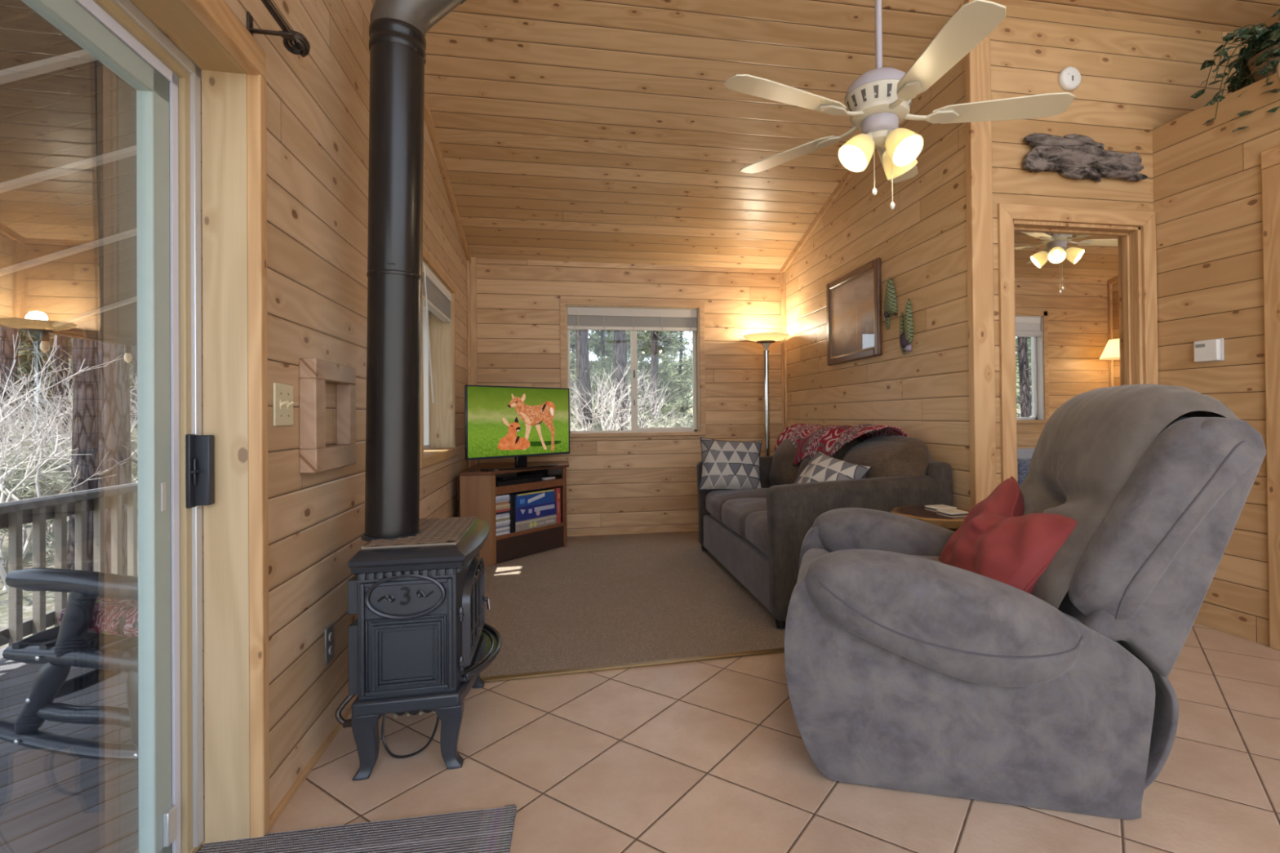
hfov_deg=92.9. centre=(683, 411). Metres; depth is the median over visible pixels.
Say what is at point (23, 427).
pine tree
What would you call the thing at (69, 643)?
rocking chair
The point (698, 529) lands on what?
baseboard
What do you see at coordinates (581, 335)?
pine tree
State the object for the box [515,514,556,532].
game
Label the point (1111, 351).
table lamp
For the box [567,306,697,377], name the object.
window blind
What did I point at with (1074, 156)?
bark slab
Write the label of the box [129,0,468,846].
wall
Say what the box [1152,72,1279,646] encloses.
wall
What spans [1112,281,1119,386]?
wall
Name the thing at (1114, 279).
trim
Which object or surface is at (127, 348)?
bulb
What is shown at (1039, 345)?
window
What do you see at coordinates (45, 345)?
bulb
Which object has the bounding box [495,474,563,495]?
shelf
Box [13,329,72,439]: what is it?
pine tree
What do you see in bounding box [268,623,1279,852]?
floor
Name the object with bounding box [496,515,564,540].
shelf
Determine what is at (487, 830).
area rug
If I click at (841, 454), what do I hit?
cushion
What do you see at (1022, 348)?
pine tree
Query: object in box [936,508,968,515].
coaster
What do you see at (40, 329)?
fascia
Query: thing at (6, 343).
pine tree
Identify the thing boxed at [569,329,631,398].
pine tree
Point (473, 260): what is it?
trim
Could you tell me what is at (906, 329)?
wall decoration
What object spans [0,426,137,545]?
bush
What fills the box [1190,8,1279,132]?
ivy
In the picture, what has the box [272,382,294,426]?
light switch
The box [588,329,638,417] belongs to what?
pine tree
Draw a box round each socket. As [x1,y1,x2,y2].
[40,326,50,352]
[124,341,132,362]
[328,631,333,641]
[328,645,333,654]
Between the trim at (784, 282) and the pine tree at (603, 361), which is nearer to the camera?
the trim at (784, 282)
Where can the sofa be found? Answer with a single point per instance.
(757, 535)
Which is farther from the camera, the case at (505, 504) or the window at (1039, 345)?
the window at (1039, 345)
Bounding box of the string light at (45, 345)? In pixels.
[0,320,137,362]
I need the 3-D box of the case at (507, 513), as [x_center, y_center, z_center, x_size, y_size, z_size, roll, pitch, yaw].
[-1.387,0.750,4.438,0.187,0.015,0.135,-1,-1,33]
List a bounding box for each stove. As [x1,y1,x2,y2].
[335,515,502,781]
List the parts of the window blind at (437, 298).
rail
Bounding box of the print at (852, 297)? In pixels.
[831,270,874,355]
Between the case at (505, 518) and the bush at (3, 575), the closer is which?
the case at (505, 518)
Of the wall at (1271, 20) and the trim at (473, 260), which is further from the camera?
the trim at (473, 260)
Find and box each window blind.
[422,262,451,403]
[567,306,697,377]
[1015,316,1041,337]
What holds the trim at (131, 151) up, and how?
attached to the wall at (317, 103)
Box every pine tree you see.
[0,326,72,529]
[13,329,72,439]
[13,339,71,439]
[14,334,71,449]
[15,328,72,448]
[26,337,131,438]
[52,361,132,425]
[66,337,137,571]
[92,341,137,575]
[129,346,137,516]
[569,329,598,431]
[569,329,609,430]
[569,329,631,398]
[569,329,676,429]
[570,330,669,430]
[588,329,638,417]
[590,330,689,430]
[626,330,684,427]
[627,330,693,426]
[639,331,692,422]
[1015,336,1031,417]
[1015,336,1031,417]
[1015,337,1031,409]
[1016,351,1031,409]
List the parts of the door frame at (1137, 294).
head casing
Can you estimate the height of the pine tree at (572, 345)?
9.068 m
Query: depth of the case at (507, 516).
4.40 m
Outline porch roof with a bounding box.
[0,0,137,338]
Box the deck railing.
[0,482,137,646]
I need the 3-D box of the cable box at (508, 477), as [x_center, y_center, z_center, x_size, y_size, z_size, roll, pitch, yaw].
[-1.304,0.496,4.640,0.240,0.023,0.380,-1,-1,33]
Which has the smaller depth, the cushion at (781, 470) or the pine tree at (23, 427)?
the cushion at (781, 470)
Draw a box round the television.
[464,384,569,471]
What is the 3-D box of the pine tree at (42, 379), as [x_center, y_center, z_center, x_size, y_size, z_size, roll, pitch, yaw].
[-15.460,-2.194,16.372,3.269,8.328,4.312,0,-1,-43]
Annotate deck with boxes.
[0,640,138,852]
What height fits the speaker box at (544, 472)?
0.080 m
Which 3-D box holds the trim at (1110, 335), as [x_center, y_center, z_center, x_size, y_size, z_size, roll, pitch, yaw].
[4.429,-0.162,6.284,0.030,2.430,0.034,0,0,-10]
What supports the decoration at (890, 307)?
attached to the wall at (920, 243)
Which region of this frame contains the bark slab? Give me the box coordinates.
[1022,133,1147,182]
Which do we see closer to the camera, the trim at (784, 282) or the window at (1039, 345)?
the trim at (784, 282)
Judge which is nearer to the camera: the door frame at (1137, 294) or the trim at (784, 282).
the door frame at (1137, 294)
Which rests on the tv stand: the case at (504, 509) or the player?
the player
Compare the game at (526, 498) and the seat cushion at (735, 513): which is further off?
the game at (526, 498)
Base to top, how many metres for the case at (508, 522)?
0.015 m
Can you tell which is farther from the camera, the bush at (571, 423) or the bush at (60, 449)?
the bush at (571, 423)
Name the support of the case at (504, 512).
on the case at (507, 513)
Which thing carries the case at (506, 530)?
on the case at (505, 532)
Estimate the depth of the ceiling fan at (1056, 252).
4.77 m
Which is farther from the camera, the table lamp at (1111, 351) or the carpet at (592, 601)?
the table lamp at (1111, 351)
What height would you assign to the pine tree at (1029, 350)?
11.006 m
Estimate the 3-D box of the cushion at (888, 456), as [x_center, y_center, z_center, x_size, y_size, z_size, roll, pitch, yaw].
[1.112,0.382,3.472,0.378,0.492,0.764,0,0,-10]
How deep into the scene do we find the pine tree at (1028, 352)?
29.83 m
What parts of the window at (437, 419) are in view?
frame, sill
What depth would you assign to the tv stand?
4.42 m
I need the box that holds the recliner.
[784,383,1266,819]
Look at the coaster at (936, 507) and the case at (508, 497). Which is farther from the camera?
the case at (508, 497)
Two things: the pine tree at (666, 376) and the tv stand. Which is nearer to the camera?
the tv stand
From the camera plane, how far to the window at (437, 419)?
4.34 m
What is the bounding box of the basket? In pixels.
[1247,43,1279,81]
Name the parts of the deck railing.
rail, rail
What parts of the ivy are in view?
basket handle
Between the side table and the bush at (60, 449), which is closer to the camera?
the side table
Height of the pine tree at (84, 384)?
15.006 m
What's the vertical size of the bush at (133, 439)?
2.237 m
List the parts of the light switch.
toggle lever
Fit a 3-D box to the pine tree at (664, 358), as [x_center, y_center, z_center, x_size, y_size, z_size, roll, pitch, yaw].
[-1.286,-2.691,32.301,3.456,8.319,4.381,0,0,-10]
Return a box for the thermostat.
[1193,337,1224,362]
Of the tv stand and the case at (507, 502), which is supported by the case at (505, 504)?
the case at (507, 502)
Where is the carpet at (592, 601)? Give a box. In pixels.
[480,530,785,677]
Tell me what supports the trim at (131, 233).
attached to the wall at (317, 103)
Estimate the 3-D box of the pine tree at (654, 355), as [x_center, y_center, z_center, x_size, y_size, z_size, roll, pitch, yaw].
[-0.624,-4.449,19.158,4.397,13.042,3.612,-1,0,17]
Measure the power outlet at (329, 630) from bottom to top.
0.120 m
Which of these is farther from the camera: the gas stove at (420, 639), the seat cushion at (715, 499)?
the seat cushion at (715, 499)
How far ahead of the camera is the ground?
7.04 m
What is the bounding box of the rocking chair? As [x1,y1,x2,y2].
[0,567,138,762]
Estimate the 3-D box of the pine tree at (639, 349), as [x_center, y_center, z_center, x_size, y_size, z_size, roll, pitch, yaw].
[-2.056,-1.940,25.493,4.610,7.510,5.137,0,0,-10]
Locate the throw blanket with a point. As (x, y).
(807, 439)
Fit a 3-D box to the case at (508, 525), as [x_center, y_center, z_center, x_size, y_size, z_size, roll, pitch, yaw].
[-1.388,0.834,4.438,0.187,0.015,0.135,-1,-1,33]
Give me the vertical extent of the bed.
0.705 m
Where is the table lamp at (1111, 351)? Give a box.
[1099,338,1119,359]
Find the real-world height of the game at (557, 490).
0.281 m
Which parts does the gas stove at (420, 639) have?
leg, panel, beaded panel, dentil moulding, plate, leg, leg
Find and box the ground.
[0,408,1021,649]
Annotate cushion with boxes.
[58,597,137,637]
[706,488,768,523]
[721,497,766,539]
[745,510,768,555]
[768,439,802,486]
[794,438,860,483]
[842,435,931,478]
[911,555,942,563]
[1019,383,1238,608]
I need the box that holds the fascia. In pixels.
[0,314,137,347]
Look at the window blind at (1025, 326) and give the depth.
6.15 m
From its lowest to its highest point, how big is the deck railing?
0.775 m
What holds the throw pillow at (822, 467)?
on the sofa
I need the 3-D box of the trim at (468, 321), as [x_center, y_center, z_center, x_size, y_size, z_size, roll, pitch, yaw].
[-1.806,-0.108,5.127,0.020,2.430,0.065,0,0,-12]
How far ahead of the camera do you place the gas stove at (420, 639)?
1.81 m
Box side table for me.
[890,506,972,531]
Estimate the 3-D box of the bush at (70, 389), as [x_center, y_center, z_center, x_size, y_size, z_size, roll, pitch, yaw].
[-11.145,0.458,11.396,3.807,3.552,4.763,0,0,-24]
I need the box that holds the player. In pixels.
[495,476,542,486]
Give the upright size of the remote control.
0.018 m
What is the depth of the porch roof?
2.75 m
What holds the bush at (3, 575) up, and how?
on the ground
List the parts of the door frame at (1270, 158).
head casing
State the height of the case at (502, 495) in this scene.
0.015 m
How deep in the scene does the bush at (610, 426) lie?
11.12 m
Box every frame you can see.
[298,358,356,473]
[826,257,882,365]
[997,203,1158,482]
[1261,145,1279,650]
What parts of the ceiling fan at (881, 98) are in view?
blade, blade, lamp shade, bulb, pull chain, chain knob, pull chain, chain knob, blade, lamp shade, bulb, lamp shade, blade, blade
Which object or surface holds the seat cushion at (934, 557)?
on the recliner
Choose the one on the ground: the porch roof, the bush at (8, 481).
the bush at (8, 481)
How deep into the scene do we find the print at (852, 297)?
4.23 m
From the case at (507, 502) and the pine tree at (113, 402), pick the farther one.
the pine tree at (113, 402)
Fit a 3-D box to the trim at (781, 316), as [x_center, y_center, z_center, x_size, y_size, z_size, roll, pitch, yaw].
[0.932,-0.132,5.655,0.032,2.430,0.022,0,0,-10]
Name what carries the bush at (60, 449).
on the ground
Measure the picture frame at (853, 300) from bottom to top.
0.625 m
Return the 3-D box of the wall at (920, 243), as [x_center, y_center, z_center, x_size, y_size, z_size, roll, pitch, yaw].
[1.237,-0.491,4.347,0.110,3.124,2.720,0,0,-10]
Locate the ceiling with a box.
[424,0,1279,280]
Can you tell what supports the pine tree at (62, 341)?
on the ground
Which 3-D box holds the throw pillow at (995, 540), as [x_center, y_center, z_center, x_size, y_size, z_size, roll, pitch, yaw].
[1.045,0.451,1.999,0.287,0.428,0.593,-1,0,6]
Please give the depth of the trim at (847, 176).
4.77 m
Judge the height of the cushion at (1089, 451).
0.695 m
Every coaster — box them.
[924,504,956,510]
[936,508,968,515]
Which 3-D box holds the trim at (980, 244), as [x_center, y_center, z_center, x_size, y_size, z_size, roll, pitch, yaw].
[1.466,-0.507,2.993,0.115,3.130,0.045,0,0,-10]
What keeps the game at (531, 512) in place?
on the game at (520, 526)
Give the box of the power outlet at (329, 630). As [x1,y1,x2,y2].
[324,622,333,666]
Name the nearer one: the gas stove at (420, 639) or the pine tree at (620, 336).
the gas stove at (420, 639)
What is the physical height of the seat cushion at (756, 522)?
0.238 m
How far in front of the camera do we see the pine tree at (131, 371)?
14.02 m
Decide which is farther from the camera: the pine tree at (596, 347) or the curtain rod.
the pine tree at (596, 347)
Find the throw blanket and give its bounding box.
[772,423,909,466]
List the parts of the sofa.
arm, seat, arm, frame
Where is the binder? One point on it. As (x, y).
(512, 500)
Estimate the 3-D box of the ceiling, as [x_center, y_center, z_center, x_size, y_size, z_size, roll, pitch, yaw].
[2.018,-2.345,2.118,6.730,2.050,7.800,0,0,-10]
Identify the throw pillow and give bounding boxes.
[698,437,762,490]
[794,450,871,484]
[938,475,1076,594]
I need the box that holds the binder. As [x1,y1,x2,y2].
[506,493,515,533]
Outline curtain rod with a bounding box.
[246,0,310,57]
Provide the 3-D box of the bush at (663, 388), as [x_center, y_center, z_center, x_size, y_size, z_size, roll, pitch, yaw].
[-1.838,0.398,15.021,3.864,3.267,4.394,0,-1,-40]
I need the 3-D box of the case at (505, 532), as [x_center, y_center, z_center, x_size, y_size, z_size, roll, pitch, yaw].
[-1.386,0.885,4.443,0.187,0.015,0.135,-1,-1,33]
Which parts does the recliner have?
panel, panel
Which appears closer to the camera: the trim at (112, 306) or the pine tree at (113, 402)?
the trim at (112, 306)
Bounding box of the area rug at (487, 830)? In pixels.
[197,804,516,852]
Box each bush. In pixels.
[0,331,125,592]
[0,346,137,469]
[0,352,137,541]
[0,364,136,547]
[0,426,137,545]
[0,446,71,568]
[54,422,137,508]
[570,354,684,431]
[570,366,691,430]
[570,416,615,431]
[637,408,693,427]
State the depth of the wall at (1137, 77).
3.12 m
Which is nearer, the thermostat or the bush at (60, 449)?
the thermostat
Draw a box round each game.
[507,488,555,507]
[515,501,555,521]
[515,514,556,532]
[546,487,560,523]
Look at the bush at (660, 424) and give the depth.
10.99 m
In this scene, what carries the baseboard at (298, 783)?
attached to the wall at (317, 103)
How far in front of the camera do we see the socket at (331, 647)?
1.99 m
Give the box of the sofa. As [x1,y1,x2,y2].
[696,435,952,629]
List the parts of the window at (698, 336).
frame, sill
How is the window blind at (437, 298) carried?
attached to the window at (437, 419)
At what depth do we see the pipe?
1.95 m
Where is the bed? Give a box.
[1017,448,1035,486]
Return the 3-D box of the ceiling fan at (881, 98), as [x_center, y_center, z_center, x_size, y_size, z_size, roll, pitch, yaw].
[0.743,-1.466,2.260,1.278,1.420,1.233,0,0,-10]
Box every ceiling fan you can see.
[723,0,1075,209]
[1013,231,1118,293]
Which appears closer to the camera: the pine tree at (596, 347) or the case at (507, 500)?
the case at (507, 500)
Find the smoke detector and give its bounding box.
[1057,66,1080,91]
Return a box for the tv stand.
[457,461,568,565]
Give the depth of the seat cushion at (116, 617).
2.27 m
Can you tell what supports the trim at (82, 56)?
attached to the wall at (317, 103)
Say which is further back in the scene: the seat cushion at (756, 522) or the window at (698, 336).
the window at (698, 336)
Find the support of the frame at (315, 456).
attached to the wall at (317, 103)
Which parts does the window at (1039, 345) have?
frame, sill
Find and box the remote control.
[542,476,555,479]
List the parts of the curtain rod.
rod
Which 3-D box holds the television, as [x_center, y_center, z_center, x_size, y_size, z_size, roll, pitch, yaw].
[-1.231,0.119,4.588,0.219,0.612,0.895,-1,-1,42]
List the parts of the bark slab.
bark plate, bark plate, bark plate, bark plate, bark plate, bark plate, bark plate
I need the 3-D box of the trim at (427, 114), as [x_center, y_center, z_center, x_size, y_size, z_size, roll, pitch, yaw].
[-1.280,-1.983,2.525,0.028,1.401,5.392,0,0,-12]
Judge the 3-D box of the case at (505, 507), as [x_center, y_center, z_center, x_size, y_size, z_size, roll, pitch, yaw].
[-1.384,0.700,4.443,0.187,0.015,0.135,-1,-1,33]
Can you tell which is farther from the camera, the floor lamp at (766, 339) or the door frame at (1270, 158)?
the floor lamp at (766, 339)
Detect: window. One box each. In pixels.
[419,247,457,469]
[560,298,706,437]
[1015,310,1048,423]
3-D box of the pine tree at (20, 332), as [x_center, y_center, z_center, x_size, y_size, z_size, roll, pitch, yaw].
[-18.195,-3.080,17.089,3.737,10.037,3.667,0,0,-10]
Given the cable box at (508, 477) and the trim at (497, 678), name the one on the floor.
the trim at (497, 678)
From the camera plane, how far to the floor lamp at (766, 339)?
5.39 m
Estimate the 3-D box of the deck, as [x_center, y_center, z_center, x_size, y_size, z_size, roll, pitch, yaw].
[-2.589,1.317,2.820,2.135,0.040,11.500,0,0,-10]
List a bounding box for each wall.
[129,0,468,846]
[476,257,1108,535]
[785,57,970,507]
[990,3,1247,486]
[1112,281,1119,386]
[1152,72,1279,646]
[1247,13,1279,45]
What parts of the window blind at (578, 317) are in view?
rail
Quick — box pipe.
[360,0,466,541]
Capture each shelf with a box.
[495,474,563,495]
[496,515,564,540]
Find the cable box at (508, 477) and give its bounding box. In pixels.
[495,472,542,480]
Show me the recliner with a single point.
(907, 669)
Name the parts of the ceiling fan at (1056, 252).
blade, blade, lamp shade, lamp shade, bulb, pull chain, lamp shade, blade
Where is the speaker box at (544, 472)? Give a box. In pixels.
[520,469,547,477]
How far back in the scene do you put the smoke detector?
3.07 m
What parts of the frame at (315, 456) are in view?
rail, rail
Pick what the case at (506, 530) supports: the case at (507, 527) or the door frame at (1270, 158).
the case at (507, 527)
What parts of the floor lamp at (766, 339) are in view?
lamp dish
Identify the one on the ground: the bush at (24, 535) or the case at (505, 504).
the bush at (24, 535)
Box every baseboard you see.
[269,695,357,831]
[567,528,698,536]
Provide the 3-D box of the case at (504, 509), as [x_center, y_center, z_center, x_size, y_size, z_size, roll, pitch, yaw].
[-1.384,0.717,4.443,0.187,0.015,0.135,-1,-1,33]
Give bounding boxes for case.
[495,493,509,498]
[495,496,510,501]
[495,498,509,503]
[495,501,509,505]
[495,503,510,507]
[495,506,510,510]
[495,508,510,512]
[495,510,509,515]
[495,512,509,517]
[495,515,510,519]
[496,517,510,521]
[496,520,510,524]
[496,521,510,526]
[496,524,509,528]
[496,526,510,531]
[496,528,510,533]
[496,531,510,536]
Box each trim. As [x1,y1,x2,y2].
[0,48,97,84]
[0,145,136,193]
[0,227,137,276]
[51,296,137,327]
[423,92,471,263]
[466,260,471,467]
[470,257,477,466]
[480,648,784,682]
[780,267,783,431]
[781,3,963,274]
[782,271,787,430]
[963,0,996,507]
[1106,279,1113,386]
[1110,275,1118,284]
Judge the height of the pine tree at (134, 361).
12.009 m
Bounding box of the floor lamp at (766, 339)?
[742,332,789,456]
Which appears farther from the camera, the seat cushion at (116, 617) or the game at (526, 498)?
the game at (526, 498)
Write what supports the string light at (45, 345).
hanging from the porch roof
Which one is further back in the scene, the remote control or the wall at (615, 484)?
the wall at (615, 484)
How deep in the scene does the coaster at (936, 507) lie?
2.88 m
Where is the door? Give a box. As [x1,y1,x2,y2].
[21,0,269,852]
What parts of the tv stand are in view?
panel, panel, kick panel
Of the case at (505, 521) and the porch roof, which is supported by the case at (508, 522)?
the case at (505, 521)
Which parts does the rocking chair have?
leg, rail, arm, arm post, cross rail, leg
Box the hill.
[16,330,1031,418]
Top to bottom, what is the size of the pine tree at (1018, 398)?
9.353 m

